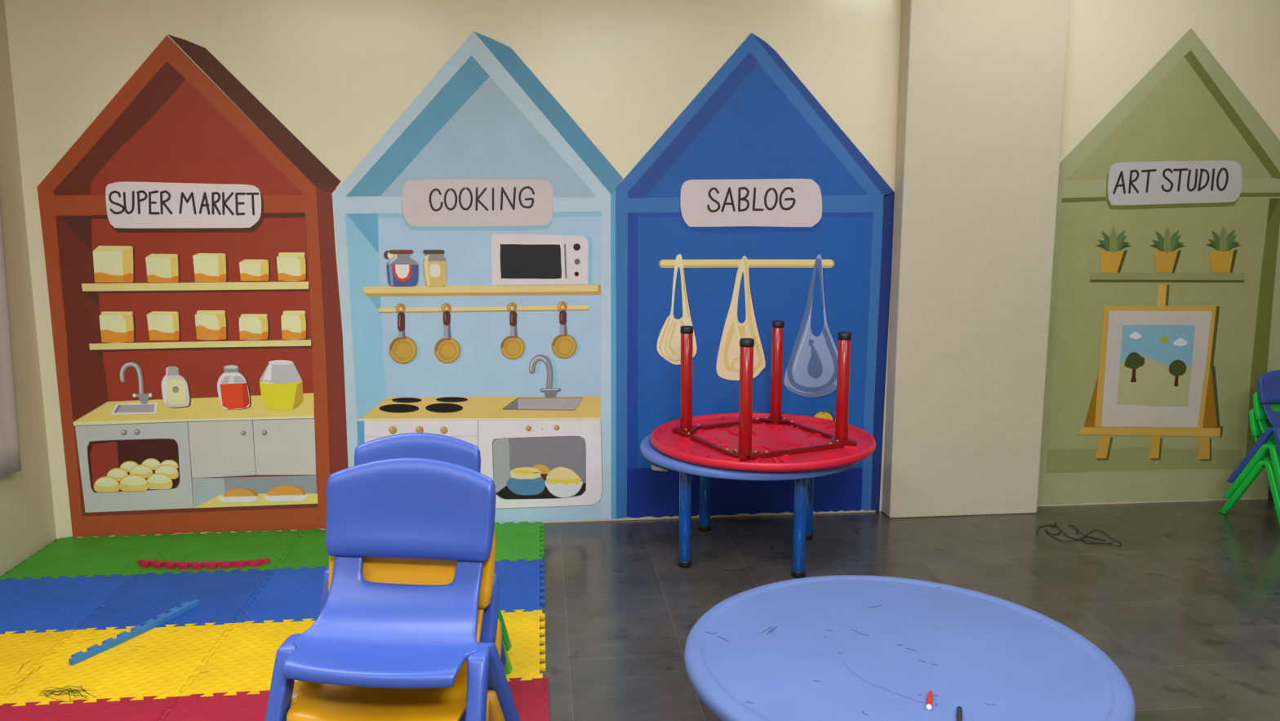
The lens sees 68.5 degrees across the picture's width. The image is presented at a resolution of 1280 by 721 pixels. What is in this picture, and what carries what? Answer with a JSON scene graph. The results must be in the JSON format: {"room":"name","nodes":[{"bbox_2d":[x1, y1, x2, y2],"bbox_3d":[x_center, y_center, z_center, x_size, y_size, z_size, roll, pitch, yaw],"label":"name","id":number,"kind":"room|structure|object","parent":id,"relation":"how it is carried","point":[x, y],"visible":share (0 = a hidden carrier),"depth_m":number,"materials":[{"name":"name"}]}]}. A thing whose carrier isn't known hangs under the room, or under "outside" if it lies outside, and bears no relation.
{"room":"children's room","nodes":[
{"label":"children's room","id":0,"kind":"room"},
{"bbox_2d":[0,0,56,575],"bbox_3d":[-2.656,-0.043,0.616,0.100,3.200,8.180,-1,9,-6],"label":"wall","id":1,"kind":"structure","parent":0,"point":[27,517],"depth_m":4.57,"materials":[{"name":"paint"}]},
{"bbox_2d":[0,198,21,477],"bbox_3d":[-2.884,-0.364,3.660,0.063,1.980,1.510,-1,9,-6],"label":"curtain","id":2,"kind":"object","parent":1,"relation":"hanging from","point":[10,454],"visible":1,"depth_m":4.34,"materials":[{"name":"grey fabric"}]},
{"bbox_2d":[4,0,1279,538],"bbox_3d":[1.500,-0.734,5.164,9.327,3.200,0.100,-1,9,-6],"label":"wall","id":3,"kind":"structure","parent":0,"point":[338,75],"depth_m":4.78,"materials":[{"name":"beige paint"}]},
{"bbox_2d":[37,34,348,537],"bbox_3d":[-2.241,-0.335,4.771,1.455,2.538,0.007,-1,9,-6],"label":"painting","id":4,"kind":"object","parent":3,"relation":"attached to","point":[190,257],"visible":1,"depth_m":4.78,"materials":[{"name":"paint"}]},
{"bbox_2d":[333,31,622,523],"bbox_3d":[-0.824,-0.380,4.915,1.480,2.579,0.006,-1,9,-6],"label":"painting","id":5,"kind":"object","parent":3,"relation":"attached to","point":[476,237],"visible":0.99,"depth_m":4.91,"materials":[{"name":"paint"}]},
{"bbox_2d":[77,496,1267,537],"bbox_3d":[0.836,0.858,5.275,7.626,0.017,0.001,-1,9,-6],"label":"baseboard","id":6,"kind":"structure","parent":3,"relation":"attached to","point":[1265,497],"depth_m":5.26,"materials":[{"name":"paint"}]},
{"bbox_2d":[615,32,894,518],"bbox_3d":[0.623,-0.410,5.064,1.516,2.605,0.004,-1,9,-6],"label":"painting","id":7,"kind":"object","parent":3,"relation":"attached to","point":[753,209],"visible":0.94,"depth_m":5.05,"materials":[{"name":"paint"}]},
{"bbox_2d":[1037,28,1279,504],"bbox_3d":[3.077,-0.481,5.315,1.641,2.687,0.006,-1,9,-6],"label":"painting","id":8,"kind":"object","parent":3,"relation":"attached to","point":[1164,321],"visible":1,"depth_m":5.32,"materials":[{"name":"paint"}]},
{"bbox_2d":[5,498,1279,720],"bbox_3d":[1.932,1.516,1.341,9.327,0.100,8.380,-1,9,-6],"label":"floor","id":9,"kind":"structure","parent":0,"point":[1187,607],"depth_m":4.34,"materials":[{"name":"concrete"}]},
{"bbox_2d":[0,521,551,720],"bbox_3d":[-1.637,1.080,3.832,2.522,0.012,2.390,-1,9,-6],"label":"play mat","id":10,"kind":"object","parent":9,"relation":"on","point":[158,661],"depth_m":3.86,"materials":[{"name":"multicoloured rubber"}]},
{"bbox_2d":[68,599,199,665],"bbox_3d":[-2.006,1.075,3.753,0.052,0.021,0.592,3,9,21],"label":"strip","id":11,"kind":"object","parent":10,"relation":"on","point":[122,637],"visible":1,"depth_m":3.71,"materials":[{"name":"blue plastic"}]},
{"bbox_2d":[137,557,270,568],"bbox_3d":[-2.088,0.967,4.465,0.619,0.021,0.087,0,9,-1],"label":"strip","id":12,"kind":"object","parent":10,"relation":"on","point":[143,562],"visible":1,"depth_m":4.45,"materials":[{"name":"red plastic"}]},
{"bbox_2d":[502,636,512,673],"bbox_3d":[-0.684,0.845,3.204,0.378,0.642,0.452,1,9,8],"label":"chair","id":13,"kind":"object","parent":10,"relation":"on","point":[508,666],"visible":0.02,"depth_m":3.38,"materials":[{"name":"green plastic"}]},
{"bbox_2d":[497,605,511,650],"bbox_3d":[-0.683,0.754,3.176,0.378,0.642,0.452,1,9,8],"label":"chair","id":14,"kind":"object","parent":13,"relation":"on","point":[504,633],"visible":0.02,"depth_m":3.32,"materials":[{"name":"green plastic"}]},
{"bbox_2d":[640,433,860,577],"bbox_3d":[0.541,0.677,4.656,1.080,0.562,1.080,-1,9,-6],"label":"round table","id":15,"kind":"object","parent":9,"relation":"on","point":[803,500],"visible":0.51,"depth_m":4.34,"materials":[{"name":"blue plastic"}]},
{"bbox_2d":[650,320,875,471],"bbox_3d":[0.591,0.128,4.529,1.080,0.562,1.080,-1,9,-6],"label":"round table","id":16,"kind":"object","parent":15,"relation":"on","point":[746,440],"visible":1,"depth_m":4.42,"materials":[{"name":"red plastic"}]},
{"bbox_2d":[684,574,1135,720],"bbox_3d":[0.652,1.016,2.429,1.080,0.562,1.080,-1,9,-6],"label":"round table","id":17,"kind":"object","parent":9,"relation":"on","point":[836,647],"visible":1,"depth_m":2.37,"materials":[{"name":"blue plastic"}]},
{"bbox_2d":[926,689,933,710],"bbox_3d":[0.662,0.773,2.146,0.013,0.013,0.083,3,9,19],"label":"marker pen","id":18,"kind":"object","parent":17,"relation":"on","point":[930,695],"visible":1,"depth_m":2.13,"materials":[{"name":"red plastic"}]},
{"bbox_2d":[955,705,962,720],"bbox_3d":[0.698,0.787,2.052,0.013,0.013,0.117,3,9,19],"label":"marker pen","id":19,"kind":"object","parent":17,"relation":"on","point":[959,709],"visible":1,"depth_m":2.07,"materials":[{"name":"black plastic"}]},
{"bbox_2d":[1036,521,1121,546],"bbox_3d":[2.306,0.916,4.923,0.412,0.008,0.310,7,11,40],"label":"wire","id":20,"kind":"object","parent":9,"relation":"on","point":[1046,531],"visible":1,"depth_m":4.89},
{"bbox_2d":[1219,408,1279,525],"bbox_3d":[3.507,0.571,5.091,0.378,0.642,0.451,-2,9,-11],"label":"chair","id":21,"kind":"object","parent":9,"relation":"on","point":[1256,432],"visible":0.5,"depth_m":5.11,"materials":[{"name":"green plastic"}]},
{"bbox_2d":[1222,391,1279,498],"bbox_3d":[3.509,0.480,5.064,0.378,0.642,0.451,-2,9,-11],"label":"chair","id":22,"kind":"object","parent":21,"relation":"on","point":[1260,413],"visible":0.66,"depth_m":5.09,"materials":[{"name":"green plastic"}]},
{"bbox_2d":[1226,369,1279,482],"bbox_3d":[3.515,0.389,5.036,0.378,0.642,0.451,-2,9,-11],"label":"chair","id":23,"kind":"object","parent":22,"relation":"on","point":[1268,383],"visible":1,"depth_m":5.07,"materials":[{"name":"blue plastic"}]},
{"bbox_2d":[1267,485,1273,500],"bbox_3d":[3.993,0.642,5.562,0.528,0.360,0.036,-1,9,-6],"label":"wooden board","id":24,"kind":"object","parent":9,"relation":"on","point":[1269,496],"visible":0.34,"depth_m":5.56,"materials":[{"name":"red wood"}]},
{"bbox_3d":[-0.508,1.378,1.876,0.654,0.012,0.620,-1,9,-6],"label":"tile","id":25,"kind":"structure","parent":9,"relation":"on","visible":0},
{"bbox_3d":[-0.421,1.060,1.793,0.378,0.642,0.451,1,9,6],"label":"chair","id":26,"kind":"object","parent":25,"relation":"on","visible":0},
{"bbox_3d":[-0.424,0.969,1.765,0.378,0.642,0.451,1,9,6],"label":"chair","id":27,"kind":"object","parent":26,"relation":"on","visible":0},
{"bbox_3d":[-0.424,0.878,1.737,0.378,0.642,0.451,1,9,6],"label":"chair","id":28,"kind":"object","parent":27,"relation":"on","visible":0},
{"bbox_2d":[494,618,502,658],"bbox_3d":[-0.427,0.787,1.709,0.378,0.642,0.451,1,9,6],"label":"chair","id":29,"kind":"object","parent":28,"relation":"on","point":[498,642],"visible":0.02,"depth_m":1.75,"materials":[{"name":"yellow plastic"}]},
{"bbox_2d":[459,573,499,720],"bbox_3d":[-0.427,0.696,1.681,0.378,0.642,0.452,1,9,6],"label":"chair","id":30,"kind":"object","parent":29,"relation":"on","point":[490,620],"visible":0.04,"depth_m":1.72,"materials":[{"name":"blue plastic"}]},
{"bbox_2d":[286,530,505,720],"bbox_3d":[-0.430,0.606,1.653,0.378,0.642,0.451,1,9,6],"label":"chair","id":31,"kind":"object","parent":30,"relation":"on","point":[310,701],"visible":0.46,"depth_m":1.62,"materials":[{"name":"yellow plastic"}]},
{"bbox_2d":[265,457,519,720],"bbox_3d":[-0.425,0.515,1.625,0.378,0.642,0.452,1,9,6],"label":"chair","id":32,"kind":"object","parent":31,"relation":"on","point":[366,633],"visible":1,"depth_m":1.66,"materials":[{"name":"blue plastic"}]},
{"bbox_2d":[881,0,1070,517],"bbox_3d":[1.808,-0.722,5.081,0.862,3.200,0.130,-1,9,-6],"label":"pillar","id":33,"kind":"structure","parent":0,"point":[980,99],"depth_m":5.04,"materials":[{"name":"beige paint"}]},
{"bbox_3d":[-0.552,0.698,2.294,0.378,0.642,0.451,0,9,2],"label":"chair","id":34,"kind":"object","parent":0,"visible":0},
{"bbox_3d":[-0.553,0.607,2.267,0.378,0.642,0.451,0,9,2],"label":"chair","id":35,"kind":"object","parent":34,"relation":"on","visible":0},
{"bbox_2d":[318,432,506,665],"bbox_3d":[-0.551,0.517,2.239,0.378,0.642,0.451,0,9,2],"label":"chair","id":36,"kind":"object","parent":35,"relation":"on","point":[409,445],"visible":0.04,"depth_m":2.31,"materials":[{"name":"blue plastic"}]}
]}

